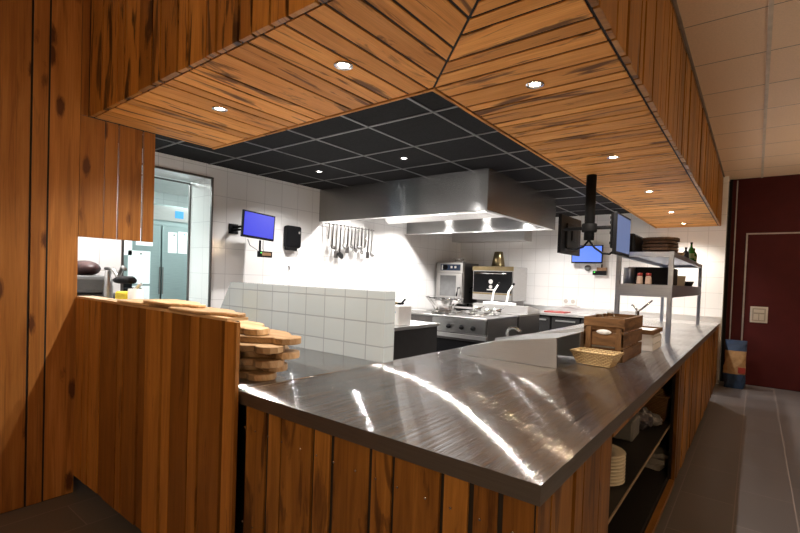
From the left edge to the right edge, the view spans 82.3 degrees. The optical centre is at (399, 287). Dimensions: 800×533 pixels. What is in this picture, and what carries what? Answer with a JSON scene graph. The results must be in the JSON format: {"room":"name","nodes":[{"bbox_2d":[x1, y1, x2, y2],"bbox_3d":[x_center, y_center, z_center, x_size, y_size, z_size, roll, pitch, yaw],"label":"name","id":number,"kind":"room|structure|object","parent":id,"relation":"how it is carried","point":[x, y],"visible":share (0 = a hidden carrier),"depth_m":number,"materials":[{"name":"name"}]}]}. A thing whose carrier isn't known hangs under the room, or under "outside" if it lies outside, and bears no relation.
{"room":"commercial kitchen","nodes":[
{"label":"commercial kitchen","id":0,"kind":"room"},
{"bbox_2d":[0,0,91,513],"bbox_3d":[-3.330,-0.258,0.966,0.064,2.977,4.630,3,2,38],"label":"wall","id":1,"kind":"structure","parent":0,"point":[45,45],"depth_m":2.58,"materials":[{"name":"brown wood"}]},
{"bbox_2d":[132,286,149,298],"bbox_3d":[-3.749,0.170,6.556,0.007,0.400,0.300,3,2,38],"label":"paper note","id":2,"kind":"object","parent":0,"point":[146,288],"visible":0.18,"depth_m":6.64,"materials":[{"name":"white paper"}]},
{"bbox_2d":[73,296,247,532],"bbox_3d":[-1.274,0.678,2.298,1.737,1.192,0.134,3,2,38],"label":"wall","id":3,"kind":"structure","parent":0,"point":[157,387],"depth_m":2.08,"materials":[{"name":"brown wood"}]},
{"bbox_2d":[115,291,127,298],"bbox_3d":[-1.907,0.168,3.182,0.180,0.283,0.080,3,2,38],"label":"box","id":4,"kind":"object","parent":3,"relation":"on","point":[119,294],"visible":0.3,"depth_m":3.14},
{"bbox_2d":[117,299,173,306],"bbox_3d":[-1.240,0.075,2.273,0.460,0.013,0.160,3,2,36],"label":"paddle board","id":5,"kind":"object","parent":3,"relation":"on","point":[126,301],"visible":0.5,"depth_m":2.24,"materials":[{"name":"brown wood"}]},
{"bbox_2d":[143,299,205,307],"bbox_3d":[-1.036,0.072,2.129,0.460,0.013,0.160,3,2,40],"label":"paddle board","id":6,"kind":"object","parent":5,"relation":"on","point":[165,302],"visible":1,"depth_m":2.07,"materials":[{"name":"brown wood"}]},
{"bbox_2d":[168,306,245,316],"bbox_3d":[-0.802,0.098,1.925,0.460,0.013,0.160,3,2,36],"label":"paddle board","id":7,"kind":"object","parent":3,"relation":"on","point":[208,310],"visible":0.87,"depth_m":1.87,"materials":[{"name":"brown wood"}]},
{"bbox_2d":[141,189,188,207],"bbox_3d":[-4.845,-0.313,7.196,0.100,2.700,5.000,3,2,38],"label":"wall","id":8,"kind":"structure","parent":0,"point":[159,197],"depth_m":8.06,"materials":[{"name":"paint"}]},
{"bbox_2d":[141,175,190,196],"bbox_3d":[-3.575,-1.623,6.213,3.200,0.050,5.000,3,2,38],"label":"ceiling","id":9,"kind":"structure","parent":0,"point":[163,186],"depth_m":7.39,"materials":[{"name":"paint"}]},
{"bbox_2d":[78,149,460,308],"bbox_3d":[-1.130,-0.131,6.619,0.480,2.624,7.144,3,2,38],"label":"wall","id":10,"kind":"structure","parent":0,"point":[406,265],"depth_m":5.73,"materials":[{"name":"white tile"}]},
{"bbox_2d":[120,166,213,306],"bbox_3d":[-2.545,-0.021,4.808,0.507,2.385,0.900,3,2,38],"label":"trim","id":11,"kind":"structure","parent":10,"relation":"attached to","point":[157,167],"depth_m":4.99,"materials":[{"name":"metal"}]},
{"bbox_2d":[229,224,240,233],"bbox_3d":[-1.777,-0.664,5.121,0.302,0.110,0.111,3,2,33],"label":"wall bracket","id":12,"kind":"object","parent":10,"relation":"attached to","point":[233,228],"visible":0.65,"depth_m":5.17,"materials":[{"name":"black metal"}]},
{"bbox_2d":[240,209,274,257],"bbox_3d":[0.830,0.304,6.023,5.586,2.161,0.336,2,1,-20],"label":"wall monitor","id":13,"kind":"object","parent":12,"relation":"attached to","point":[255,225],"depth_m":5.06,"materials":[{"name":"black plastic"}]},
{"bbox_2d":[284,225,300,251],"bbox_3d":[-1.365,-0.625,5.812,0.095,0.320,0.230,3,2,38],"label":"paper towel dispenser","id":14,"kind":"object","parent":10,"relation":"attached to","point":[292,234],"visible":1,"depth_m":5.76,"materials":[{"name":"black plastic"}]},
{"bbox_2d":[284,247,299,250],"bbox_3d":[-1.373,-0.498,5.818,0.081,0.045,0.190,3,2,38],"label":"paper towel","id":15,"kind":"object","parent":14,"relation":"attached to","point":[286,248],"depth_m":5.79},
{"bbox_3d":[-0.728,-0.876,6.630,0.074,0.012,1.000,3,2,38],"label":"utensil rail","id":16,"kind":"object","parent":10,"relation":"attached to","visible":0},
{"bbox_2d":[334,224,337,257],"bbox_3d":[-0.883,-0.654,6.364,0.036,0.473,0.070,3,2,38],"label":"spatula","id":17,"kind":"object","parent":16,"relation":"hanging from","point":[335,251],"visible":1,"depth_m":6.36,"materials":[{"name":"metal"}]},
{"bbox_2d":[338,224,342,258],"bbox_3d":[-0.831,-0.647,6.416,0.053,0.484,0.108,3,2,38],"label":"skimmer","id":18,"kind":"object","parent":16,"relation":"hanging from","point":[340,255],"visible":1,"depth_m":6.42,"materials":[{"name":"metal"}]},
{"bbox_2d":[352,227,357,253],"bbox_3d":[-0.650,-0.686,6.646,0.053,0.404,0.108,3,2,38],"label":"skimmer","id":19,"kind":"object","parent":16,"relation":"hanging from","point":[355,251],"visible":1,"depth_m":6.64,"materials":[{"name":"metal"}]},
{"bbox_2d":[221,282,395,362],"bbox_3d":[-0.717,0.171,2.937,1.677,0.375,0.085,3,2,38],"label":"tiled wall","id":20,"kind":"structure","parent":0,"point":[355,323],"depth_m":2.66,"materials":[{"name":"tile"}]},
{"bbox_2d":[91,91,629,216],"bbox_3d":[0.628,-1.271,5.347,3.798,0.046,6.800,3,2,38],"label":"ceiling","id":21,"kind":"structure","parent":0,"point":[436,136],"depth_m":4.29,"materials":[{"name":"tile"}]},
{"bbox_2d":[319,168,555,234],"bbox_3d":[0.510,-1.057,6.208,2.527,0.427,1.986,3,2,38],"label":"extractor hood","id":22,"kind":"object","parent":21,"relation":"hanging from","point":[483,200],"visible":1,"depth_m":5.47,"materials":[{"name":"metal"}]},
{"bbox_2d":[0,381,799,532],"bbox_3d":[1.085,1.391,2.139,8.800,0.060,11.920,3,2,38],"label":"floor","id":23,"kind":"structure","parent":0,"point":[739,472],"depth_m":3.18,"materials":[{"name":"tile"}]},
{"bbox_2d":[235,403,246,532],"bbox_3d":[-1.593,0.810,3.100,3.150,0.870,0.720,3,2,38],"label":"base cabinet","id":24,"kind":"object","parent":23,"relation":"on","point":[242,409],"visible":0.02,"depth_m":1.93,"materials":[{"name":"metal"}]},
{"bbox_2d":[239,345,379,389],"bbox_3d":[-1.606,0.349,3.054,3.168,0.048,0.818,3,2,38],"label":"countertop","id":25,"kind":"structure","parent":24,"relation":"on","point":[309,362],"depth_m":2.27,"materials":[{"name":"metal"}]},
{"bbox_2d":[77,260,114,298],"bbox_3d":[-2.595,0.024,3.742,0.536,0.497,0.443,3,2,38],"label":"meat slicer","id":26,"kind":"object","parent":25,"relation":"on","point":[88,283],"visible":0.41,"depth_m":3.60,"materials":[{"name":"metal"}]},
{"bbox_2d":[102,265,142,297],"bbox_3d":[-2.081,0.065,3.412,0.637,0.467,0.083,3,2,38],"label":"tap","id":27,"kind":"object","parent":25,"relation":"on","point":[107,291],"visible":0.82,"depth_m":3.53,"materials":[{"name":"metal"}]},
{"bbox_2d":[128,289,143,298],"bbox_3d":[-1.707,0.164,2.950,0.090,0.315,0.090,3,2,38],"label":"cylinder","id":28,"kind":"object","parent":25,"relation":"on","point":[132,293],"visible":0.31,"depth_m":2.91,"materials":[{"name":"plastic"}]},
{"bbox_2d":[239,370,276,381],"bbox_3d":[-0.749,0.362,2.080,0.545,0.028,0.260,3,2,41],"label":"paddle board","id":29,"kind":"object","parent":25,"relation":"on","point":[251,375],"visible":0.36,"depth_m":1.91,"materials":[{"name":"brown wood"}]},
{"bbox_2d":[239,362,287,371],"bbox_3d":[-0.715,0.332,2.100,0.522,0.028,0.260,3,2,34],"label":"paddle board","id":30,"kind":"object","parent":29,"relation":"on","point":[284,367],"visible":0.16,"depth_m":1.96,"materials":[{"name":"brown wood"}]},
{"bbox_2d":[239,357,284,368],"bbox_3d":[-0.714,0.303,2.054,0.548,0.028,0.250,3,2,40],"label":"paddle board","id":31,"kind":"object","parent":30,"relation":"on","point":[264,363],"visible":0.34,"depth_m":1.89,"materials":[{"name":"brown wood"}]},
{"bbox_2d":[239,345,299,359],"bbox_3d":[-0.667,0.275,2.076,0.542,0.028,0.260,3,2,33],"label":"paddle board","id":32,"kind":"object","parent":31,"relation":"on","point":[288,354],"visible":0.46,"depth_m":1.93,"materials":[{"name":"brown wood"}]},
{"bbox_2d":[240,342,284,353],"bbox_3d":[-0.702,0.244,2.043,0.535,0.028,0.260,3,2,41],"label":"paddle board","id":33,"kind":"object","parent":32,"relation":"on","point":[259,348],"visible":0.43,"depth_m":1.89,"materials":[{"name":"brown wood"}]},
{"bbox_2d":[240,329,300,344],"bbox_3d":[-0.658,0.215,2.081,0.545,0.028,0.250,3,2,35],"label":"paddle board","id":34,"kind":"object","parent":33,"relation":"on","point":[277,337],"visible":0.59,"depth_m":1.94,"materials":[{"name":"brown wood"}]},
{"bbox_2d":[240,320,269,335],"bbox_3d":[-0.773,0.180,2.124,0.499,0.028,0.250,3,2,41],"label":"paddle board","id":35,"kind":"object","parent":34,"relation":"on","point":[251,328],"visible":0.48,"depth_m":1.98,"materials":[{"name":"brown wood"}]},
{"bbox_2d":[299,320,439,361],"bbox_3d":[-0.509,0.801,4.499,0.980,0.900,1.720,3,2,38],"label":"base cabinet","id":36,"kind":"object","parent":23,"relation":"on","point":[417,338],"visible":0.1,"depth_m":4.55,"materials":[{"name":"metal"}]},
{"bbox_2d":[394,305,410,325],"bbox_3d":[-0.029,0.266,4.533,0.210,0.198,0.201,3,2,38],"label":"plastic tub","id":37,"kind":"object","parent":36,"relation":"on","point":[402,312],"visible":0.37,"depth_m":4.43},
{"bbox_2d":[411,308,517,351],"bbox_3d":[0.637,0.728,6.250,1.630,0.848,0.928,3,2,38],"label":"range","id":38,"kind":"object","parent":23,"relation":"on","point":[457,329],"visible":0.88,"depth_m":5.71,"materials":[{"name":"metal"}]},
{"bbox_2d":[426,296,463,311],"bbox_3d":[0.580,0.213,6.036,0.477,0.182,0.477,2,1,-7],"label":"bowl","id":39,"kind":"object","parent":38,"relation":"on","point":[439,303],"visible":1,"depth_m":5.91,"materials":[{"name":"silver metal"}]},
{"bbox_2d":[411,308,517,320],"bbox_3d":[0.662,0.352,6.257,1.630,0.029,0.890,3,2,38],"label":"cooktop","id":40,"kind":"object","parent":38,"relation":"in","point":[454,315],"depth_m":5.88,"materials":[{"name":"metal"}]},
{"bbox_2d":[242,331,715,532],"bbox_3d":[1.601,0.911,3.630,1.132,0.868,5.748,3,2,38],"label":"counter base","id":41,"kind":"object","parent":23,"relation":"on","point":[299,478],"depth_m":1.47,"materials":[{"name":"brown wood"}]},
{"bbox_2d":[238,320,716,506],"bbox_3d":[1.615,0.447,3.645,1.177,0.052,5.751,3,2,38],"label":"countertop","id":42,"kind":"structure","parent":41,"relation":"on","point":[519,431],"depth_m":1.62,"materials":[{"name":"metal"}]},
{"bbox_2d":[505,326,520,336],"bbox_3d":[0.770,0.334,3.113,0.110,0.144,0.022,3,2,38],"label":"spout","id":43,"kind":"object","parent":42,"relation":"on","point":[512,327],"visible":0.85,"depth_m":3.11,"materials":[{"name":"silver metal"}]},
{"bbox_2d":[460,327,583,367],"bbox_3d":[0.746,0.318,2.770,0.580,0.188,0.490,3,2,38],"label":"partition","id":44,"kind":"object","parent":42,"relation":"on","point":[541,348],"depth_m":2.59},
{"bbox_2d":[569,347,623,367],"bbox_3d":[1.101,0.390,2.563,0.243,0.077,0.163,3,2,44],"label":"bread basket","id":45,"kind":"object","parent":42,"relation":"on","point":[582,355],"visible":1,"depth_m":2.53,"materials":[{"name":"wicker"}]},
{"bbox_2d":[583,312,642,362],"bbox_3d":[1.361,0.296,2.905,0.223,0.268,0.542,3,2,38],"label":"wooden crate","id":46,"kind":"object","parent":42,"relation":"on","point":[610,331],"visible":0.95,"depth_m":2.73,"materials":[{"name":"brown wood"}]},
{"bbox_2d":[631,300,652,314],"bbox_3d":[2.797,0.280,5.298,0.226,0.295,0.060,3,2,38],"label":"mixer tap","id":47,"kind":"object","parent":42,"relation":"on","point":[637,311],"visible":0.59,"depth_m":5.30,"materials":[{"name":"silver metal"}]},
{"bbox_2d":[638,326,662,351],"bbox_3d":[1.795,0.365,3.334,0.153,0.143,0.378,3,2,38],"label":"crate","id":48,"kind":"object","parent":42,"relation":"on","point":[651,336],"visible":0.55,"depth_m":3.18,"materials":[{"name":"white plastic"}]},
{"bbox_2d":[614,251,701,343],"bbox_3d":[2.739,0.072,4.718,0.420,0.734,2.430,3,2,38],"label":"shelf rack","id":49,"kind":"object","parent":42,"relation":"on","point":[671,259],"visible":0.86,"depth_m":3.86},
{"bbox_2d":[623,267,634,283],"bbox_3d":[1.992,-0.106,3.975,0.096,0.140,0.096,3,2,38],"label":"steel canister","id":50,"kind":"object","parent":49,"relation":"on","point":[629,272],"visible":1,"depth_m":3.94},
{"bbox_2d":[629,233,643,251],"bbox_3d":[2.090,-0.385,4.090,0.100,0.165,0.420,3,2,38],"label":"case","id":51,"kind":"object","parent":49,"relation":"on","point":[636,242],"visible":0.41,"depth_m":3.92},
{"bbox_2d":[636,273,642,283],"bbox_3d":[2.015,-0.080,3.843,0.052,0.095,0.052,3,2,38],"label":"spice shaker","id":52,"kind":"object","parent":49,"relation":"on","point":[639,280],"visible":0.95,"depth_m":3.83,"materials":[{"name":"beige glass"}]},
{"bbox_2d":[645,273,651,283],"bbox_3d":[2.066,-0.077,3.804,0.052,0.095,0.052,3,2,38],"label":"spice shaker","id":53,"kind":"object","parent":49,"relation":"on","point":[648,280],"visible":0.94,"depth_m":3.79,"materials":[{"name":"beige glass"}]},
{"bbox_2d":[633,267,677,284],"bbox_3d":[2.290,-0.105,4.142,0.335,0.150,0.450,3,2,38],"label":"container","id":54,"kind":"object","parent":49,"relation":"on","point":[659,275],"visible":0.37,"depth_m":3.94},
{"bbox_2d":[619,284,700,297],"bbox_3d":[2.740,0.025,4.717,0.416,0.100,2.426,3,2,38],"label":"shelf","id":55,"kind":"object","parent":49,"relation":"on","point":[646,290],"depth_m":3.79,"materials":[{"name":"metal"}]},
{"bbox_2d":[621,252,701,267],"bbox_3d":[2.751,-0.272,4.710,0.416,0.040,2.426,3,2,38],"label":"shelf","id":56,"kind":"object","parent":49,"relation":"on","point":[660,259],"depth_m":4.42,"materials":[{"name":"metal"}]},
{"bbox_2d":[677,276,685,285],"bbox_3d":[2.734,-0.071,4.588,0.228,0.095,0.228,3,2,38],"label":"pot","id":57,"kind":"object","parent":49,"relation":"on","point":[681,279],"visible":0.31,"depth_m":4.49,"materials":[{"name":"beige ceramic"}]},
{"bbox_2d":[688,242,693,260],"bbox_3d":[3.119,-0.387,4.899,0.059,0.204,0.058,3,2,38],"label":"bottle","id":58,"kind":"object","parent":49,"relation":"on","point":[691,249],"visible":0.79,"depth_m":4.88,"materials":[{"name":"green glass"}]},
{"bbox_3d":[2.313,-0.309,4.055,0.257,0.028,0.332,3,2,38],"label":"serving board","id":59,"kind":"object","parent":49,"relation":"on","visible":0},
{"bbox_2d":[642,247,678,251],"bbox_3d":[2.307,-0.339,4.058,0.271,0.028,0.365,3,2,38],"label":"serving board","id":60,"kind":"object","parent":59,"relation":"on","point":[648,248],"visible":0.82,"depth_m":3.93,"materials":[{"name":"brown wood"}]},
{"bbox_2d":[642,244,678,248],"bbox_3d":[2.310,-0.368,4.058,0.279,0.028,0.342,3,2,38],"label":"serving board","id":61,"kind":"object","parent":60,"relation":"on","point":[643,245],"visible":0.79,"depth_m":3.93,"materials":[{"name":"brown wood"}]},
{"bbox_2d":[643,240,677,244],"bbox_3d":[2.309,-0.398,4.062,0.268,0.028,0.380,3,2,38],"label":"serving board","id":62,"kind":"object","parent":61,"relation":"on","point":[654,241],"visible":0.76,"depth_m":3.92,"materials":[{"name":"brown wood"}]},
{"bbox_2d":[642,237,679,241],"bbox_3d":[2.321,-0.427,4.052,0.271,0.028,0.368,3,2,38],"label":"serving board","id":63,"kind":"object","parent":62,"relation":"on","point":[676,239],"visible":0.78,"depth_m":3.92,"materials":[{"name":"brown wood"}]},
{"bbox_2d":[610,479,624,485],"bbox_3d":[0.929,0.887,2.149,0.230,0.022,0.230,3,2,38],"label":"dinner plate","id":64,"kind":"object","parent":41,"relation":"on","point":[623,481],"visible":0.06,"depth_m":2.06,"materials":[{"name":"beige ceramic"}]},
{"bbox_2d":[610,476,624,482],"bbox_3d":[0.930,0.871,2.149,0.230,0.022,0.230,3,2,38],"label":"dinner plate","id":65,"kind":"object","parent":64,"relation":"on","point":[623,478],"visible":0.09,"depth_m":2.06,"materials":[{"name":"beige ceramic"}]},
{"bbox_2d":[610,473,624,478],"bbox_3d":[0.930,0.856,2.148,0.230,0.022,0.230,3,2,38],"label":"dinner plate","id":66,"kind":"object","parent":65,"relation":"on","point":[622,475],"visible":0.05,"depth_m":2.06,"materials":[{"name":"beige ceramic"}]},
{"bbox_2d":[610,470,625,475],"bbox_3d":[0.931,0.841,2.148,0.230,0.022,0.230,3,2,38],"label":"dinner plate","id":67,"kind":"object","parent":66,"relation":"on","point":[623,471],"visible":0.09,"depth_m":2.06,"materials":[{"name":"beige ceramic"}]},
{"bbox_2d":[611,466,625,471],"bbox_3d":[0.932,0.825,2.148,0.230,0.022,0.230,3,2,38],"label":"dinner plate","id":68,"kind":"object","parent":67,"relation":"on","point":[624,467],"visible":0.03,"depth_m":2.06,"materials":[{"name":"beige ceramic"}]},
{"bbox_2d":[611,463,625,468],"bbox_3d":[0.932,0.809,2.147,0.230,0.022,0.230,3,2,38],"label":"dinner plate","id":69,"kind":"object","parent":68,"relation":"on","point":[624,464],"visible":0.06,"depth_m":2.06,"materials":[{"name":"beige ceramic"}]},
{"bbox_2d":[611,459,625,465],"bbox_3d":[0.933,0.794,2.147,0.230,0.022,0.230,3,2,38],"label":"dinner plate","id":70,"kind":"object","parent":69,"relation":"on","point":[623,461],"visible":0.09,"depth_m":2.06,"materials":[{"name":"beige ceramic"}]},
{"bbox_2d":[611,456,625,461],"bbox_3d":[0.933,0.778,2.147,0.230,0.022,0.230,3,2,38],"label":"dinner plate","id":71,"kind":"object","parent":70,"relation":"on","point":[624,457],"visible":0.06,"depth_m":2.06,"materials":[{"name":"beige ceramic"}]},
{"bbox_2d":[611,444,625,458],"bbox_3d":[0.934,0.763,2.146,0.230,0.022,0.230,3,2,38],"label":"bowl","id":72,"kind":"object","parent":71,"relation":"on","point":[617,452],"visible":0.24,"depth_m":2.12,"materials":[{"name":"beige ceramic"}]},
{"bbox_2d":[612,414,639,441],"bbox_3d":[1.351,0.836,2.784,0.160,0.122,0.200,3,2,38],"label":"plastic tub","id":73,"kind":"object","parent":41,"relation":"on","point":[630,430],"visible":0.49,"depth_m":2.69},
{"bbox_2d":[608,404,670,518],"bbox_3d":[1.234,0.903,2.783,0.560,0.016,2.481,3,2,38],"label":"niche shelf","id":74,"kind":"object","parent":41,"relation":"attached to","point":[639,451],"depth_m":2.49,"materials":[{"name":"wood"}]},
{"bbox_2d":[637,406,652,430],"bbox_3d":[1.521,0.821,2.919,0.171,0.159,0.198,3,2,38],"label":"plastic bag","id":75,"kind":"object","parent":41,"relation":"on","point":[646,418],"visible":0.45,"depth_m":2.86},
{"bbox_2d":[645,460,667,470],"bbox_3d":[1.820,1.229,3.267,0.311,0.031,0.177,1,2,-41],"label":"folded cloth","id":76,"kind":"object","parent":41,"relation":"on","point":[657,467],"visible":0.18,"depth_m":3.15,"materials":[{"name":"fabric"}]},
{"bbox_2d":[648,450,668,465],"bbox_3d":[1.821,1.192,3.266,0.162,0.032,0.280,3,2,38],"label":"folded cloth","id":77,"kind":"object","parent":76,"relation":"on","point":[654,460],"visible":0.27,"depth_m":3.15,"materials":[{"name":"fabric"}]},
{"bbox_2d":[651,444,667,459],"bbox_3d":[1.823,1.156,3.266,0.146,0.032,0.247,3,1,27],"label":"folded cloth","id":78,"kind":"object","parent":77,"relation":"on","point":[660,452],"visible":0.52,"depth_m":3.18,"materials":[{"name":"fabric"}]},
{"bbox_2d":[652,413,662,425],"bbox_3d":[1.666,0.864,3.009,0.112,0.079,0.122,3,2,38],"label":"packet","id":79,"kind":"object","parent":41,"relation":"on","point":[657,420],"visible":0.52,"depth_m":2.97,"materials":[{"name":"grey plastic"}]},
{"bbox_2d":[644,389,671,421],"bbox_3d":[1.789,0.812,3.191,0.185,0.184,0.250,3,2,38],"label":"wicker basket","id":80,"kind":"object","parent":41,"relation":"on","point":[659,404],"visible":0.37,"depth_m":3.10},
{"bbox_2d":[463,303,539,334],"bbox_3d":[1.458,0.716,6.659,0.900,0.950,0.715,3,2,38],"label":"fryer","id":81,"kind":"object","parent":23,"relation":"on","point":[528,317],"visible":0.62,"depth_m":6.42,"materials":[{"name":"metal"}]},
{"bbox_2d":[483,282,499,304],"bbox_3d":[1.355,0.074,6.676,0.223,0.322,0.160,3,2,38],"label":"basket","id":82,"kind":"object","parent":81,"relation":"on","point":[498,284],"visible":0.96,"depth_m":6.65,"materials":[{"name":"metal"}]},
{"bbox_2d":[497,283,515,305],"bbox_3d":[1.536,0.084,6.535,0.223,0.322,0.160,3,2,38],"label":"basket","id":83,"kind":"object","parent":81,"relation":"on","point":[506,302],"visible":1,"depth_m":6.50,"materials":[{"name":"metal"}]},
{"bbox_2d":[454,303,720,387],"bbox_3d":[2.661,0.800,7.619,4.325,0.945,0.698,3,2,38],"label":"countertop","id":84,"kind":"structure","parent":23,"relation":"on","point":[547,320],"depth_m":7.26,"materials":[{"name":"metal"}]},
{"bbox_2d":[436,262,478,306],"bbox_3d":[1.035,-0.062,8.445,0.576,0.794,0.644,3,2,38],"label":"oven","id":85,"kind":"object","parent":84,"relation":"on","point":[453,279],"visible":0.72,"depth_m":8.23,"materials":[{"name":"silver metal"}]},
{"bbox_2d":[469,266,526,305],"bbox_3d":[1.728,-0.003,8.105,0.816,0.739,0.647,3,2,38],"label":"oven","id":86,"kind":"object","parent":84,"relation":"on","point":[485,278],"visible":0.95,"depth_m":7.87,"materials":[{"name":"metal"}]},
{"bbox_2d":[492,252,504,265],"bbox_3d":[1.735,-0.504,8.056,0.227,0.262,0.227,1,1,-30],"label":"cone","id":87,"kind":"object","parent":86,"relation":"on","point":[498,259],"visible":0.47,"depth_m":7.98,"materials":[{"name":"gold metal"}]},
{"bbox_2d":[723,339,747,388],"bbox_3d":[4.677,1.061,6.388,0.262,0.659,0.211,3,2,38],"label":"sack","id":88,"kind":"object","parent":23,"relation":"on","point":[734,367],"visible":1,"depth_m":6.32,"materials":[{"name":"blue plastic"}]},
{"bbox_2d":[89,0,722,227],"bbox_3d":[1.379,-1.308,4.640,2.767,0.708,6.989,3,2,38],"label":"ceiling","id":89,"kind":"structure","parent":0,"point":[617,76],"depth_m":2.18,"materials":[{"name":"brown wood"}]},
{"bbox_2d":[78,115,154,241],"bbox_3d":[-1.783,-0.666,2.896,0.022,0.719,0.426,3,2,38],"label":"screen","id":90,"kind":"object","parent":89,"relation":"hanging from","point":[105,157],"visible":1,"depth_m":2.87,"materials":[{"name":"brown wood"}]},
{"bbox_2d":[212,106,227,111],"bbox_3d":[-0.997,-0.990,2.530,0.082,0.005,0.082,3,2,38],"label":"recessed light","id":91,"kind":"object","parent":89,"relation":"in","point":[216,108],"visible":1,"depth_m":2.53,"materials":[{"name":"silver metal"}]},
{"bbox_2d":[334,61,352,69],"bbox_3d":[-0.242,-0.950,1.954,0.082,0.005,0.082,3,2,38],"label":"recessed light","id":92,"kind":"object","parent":89,"relation":"in","point":[342,65],"visible":1,"depth_m":1.96,"materials":[{"name":"silver metal"}]},
{"bbox_2d":[526,80,543,88],"bbox_3d":[0.612,-0.923,2.075,0.082,0.005,0.082,3,2,38],"label":"recessed light","id":93,"kind":"object","parent":89,"relation":"in","point":[535,84],"visible":1,"depth_m":2.08,"materials":[{"name":"silver metal"}]},
{"bbox_2d":[563,174,613,254],"bbox_3d":[1.605,-0.601,3.828,0.236,0.657,0.483,1,2,-37],"label":"pole","id":94,"kind":"object","parent":89,"relation":"attached to","point":[589,227],"depth_m":3.75,"materials":[{"name":"black metal"}]},
{"bbox_2d":[557,214,580,255],"bbox_3d":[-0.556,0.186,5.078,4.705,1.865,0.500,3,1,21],"label":"monitor","id":95,"kind":"object","parent":94,"relation":"attached to","point":[570,239],"visible":0.8,"depth_m":4.14,"materials":[{"name":"black plastic"}]},
{"bbox_2d":[612,212,630,256],"bbox_3d":[1.756,-0.416,3.654,0.060,0.320,0.470,3,2,38],"label":"monitor","id":96,"kind":"object","parent":94,"relation":"attached to","point":[621,223],"visible":1,"depth_m":3.56,"materials":[{"name":"black plastic"}]},
{"bbox_2d":[571,245,603,262],"bbox_3d":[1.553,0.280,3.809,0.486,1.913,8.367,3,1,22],"label":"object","id":97,"kind":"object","parent":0,"point":[588,254],"depth_m":7.56,"materials":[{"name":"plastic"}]},
{"bbox_2d":[460,176,729,383],"bbox_3d":[2.951,-0.219,7.919,4.350,3.027,0.120,3,2,38],"label":"wall","id":98,"kind":"structure","parent":0,"point":[552,276],"depth_m":7.51,"materials":[{"name":"white tile"}]},
{"bbox_2d":[452,231,531,242],"bbox_3d":[1.707,-1.074,8.599,1.477,0.417,0.338,3,2,38],"label":"housing","id":99,"kind":"object","parent":98,"relation":"attached to","point":[516,236],"visible":0.36,"depth_m":8.40,"materials":[{"name":"metal"}]},
{"bbox_2d":[563,297,576,304],"bbox_3d":[2.919,0.229,7.843,0.224,0.126,0.034,3,2,38],"label":"socket plate","id":100,"kind":"object","parent":98,"relation":"attached to","point":[566,300],"visible":1,"depth_m":7.83,"materials":[{"name":"white plastic"}]},
{"bbox_2d":[466,303,720,322],"bbox_3d":[2.881,0.371,7.873,4.325,0.084,0.027,3,2,38],"label":"backsplash","id":101,"kind":"structure","parent":98,"relation":"attached to","point":[540,307],"depth_m":7.26,"materials":[{"name":"tile"}]},
{"bbox_2d":[593,264,606,274],"bbox_3d":[3.292,-0.300,7.537,0.210,0.180,0.060,3,2,38],"label":"display","id":102,"kind":"object","parent":98,"relation":"attached to","point":[600,271],"visible":1,"depth_m":7.51,"materials":[{"name":"black plastic"}]},
{"bbox_2d":[671,0,799,180],"bbox_3d":[1.808,-1.601,1.642,7.300,0.062,12.000,3,2,38],"label":"ceiling","id":103,"kind":"structure","parent":0,"point":[744,55],"depth_m":3.46,"materials":[{"name":"tile"}]},
{"bbox_2d":[720,174,799,391],"bbox_3d":[6.553,-0.011,5.455,4.370,2.977,0.100,3,2,38],"label":"wall","id":104,"kind":"structure","parent":0,"point":[765,204],"depth_m":6.63,"materials":[{"name":"paint"}]},
{"bbox_2d":[741,232,799,390],"bbox_3d":[5.424,0.327,6.273,1.165,2.185,0.034,3,2,38],"label":"door","id":105,"kind":"structure","parent":104,"relation":"in","point":[770,327],"depth_m":6.42,"materials":[{"name":"laminate"}]},
{"bbox_3d":[-3.553,1.136,6.184,3.500,0.060,5.000,3,2,38],"label":"floor","id":106,"kind":"structure","parent":0,"visible":0},
{"bbox_2d":[124,202,187,300],"bbox_3d":[-3.858,-0.090,7.029,0.780,2.330,1.250,3,2,38],"label":"fridge","id":107,"kind":"object","parent":106,"relation":"on","point":[168,271],"visible":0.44,"depth_m":6.84,"materials":[{"name":"metal"}]},
{"bbox_2d":[124,240,131,254],"bbox_3d":[-3.825,-0.645,6.404,0.007,0.370,0.140,3,2,38],"label":"paper note","id":108,"kind":"object","parent":107,"relation":"attached to","point":[127,244],"visible":0.21,"depth_m":6.42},
{"bbox_2d":[128,250,149,283],"bbox_3d":[-3.733,-0.294,6.546,0.007,0.470,0.300,3,2,38],"label":"paper note","id":109,"kind":"object","parent":107,"relation":"attached to","point":[138,261],"visible":0.89,"depth_m":6.56,"materials":[{"name":"white paper"}]},
{"bbox_2d":[136,230,152,245],"bbox_3d":[-3.677,-0.734,6.587,0.007,0.250,0.230,3,2,38],"label":"paper note","id":110,"kind":"object","parent":107,"relation":"attached to","point":[137,242],"visible":0.25,"depth_m":6.58,"materials":[{"name":"white paper"}]},
{"bbox_2d":[168,232,176,252],"bbox_3d":[-3.433,-0.682,6.904,0.007,0.310,0.130,3,2,38],"label":"paper note","id":111,"kind":"object","parent":107,"relation":"attached to","point":[172,237],"visible":1,"depth_m":6.90,"materials":[{"name":"white paper"}]},
{"bbox_2d":[178,232,186,253],"bbox_3d":[-3.338,-0.692,7.026,0.007,0.330,0.140,3,2,38],"label":"paper note","id":112,"kind":"object","parent":107,"relation":"attached to","point":[182,236],"visible":1,"depth_m":7.03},
{"bbox_3d":[-3.905,0.664,5.293,0.800,0.900,1.760,3,2,38],"label":"bench","id":113,"kind":"object","parent":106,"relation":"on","visible":0},
{"bbox_2d":[123,284,141,290],"bbox_3d":[-3.510,0.044,5.839,0.300,0.338,0.300,3,2,38],"label":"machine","id":114,"kind":"object","parent":113,"relation":"on","point":[126,287],"visible":0.2,"depth_m":5.76,"materials":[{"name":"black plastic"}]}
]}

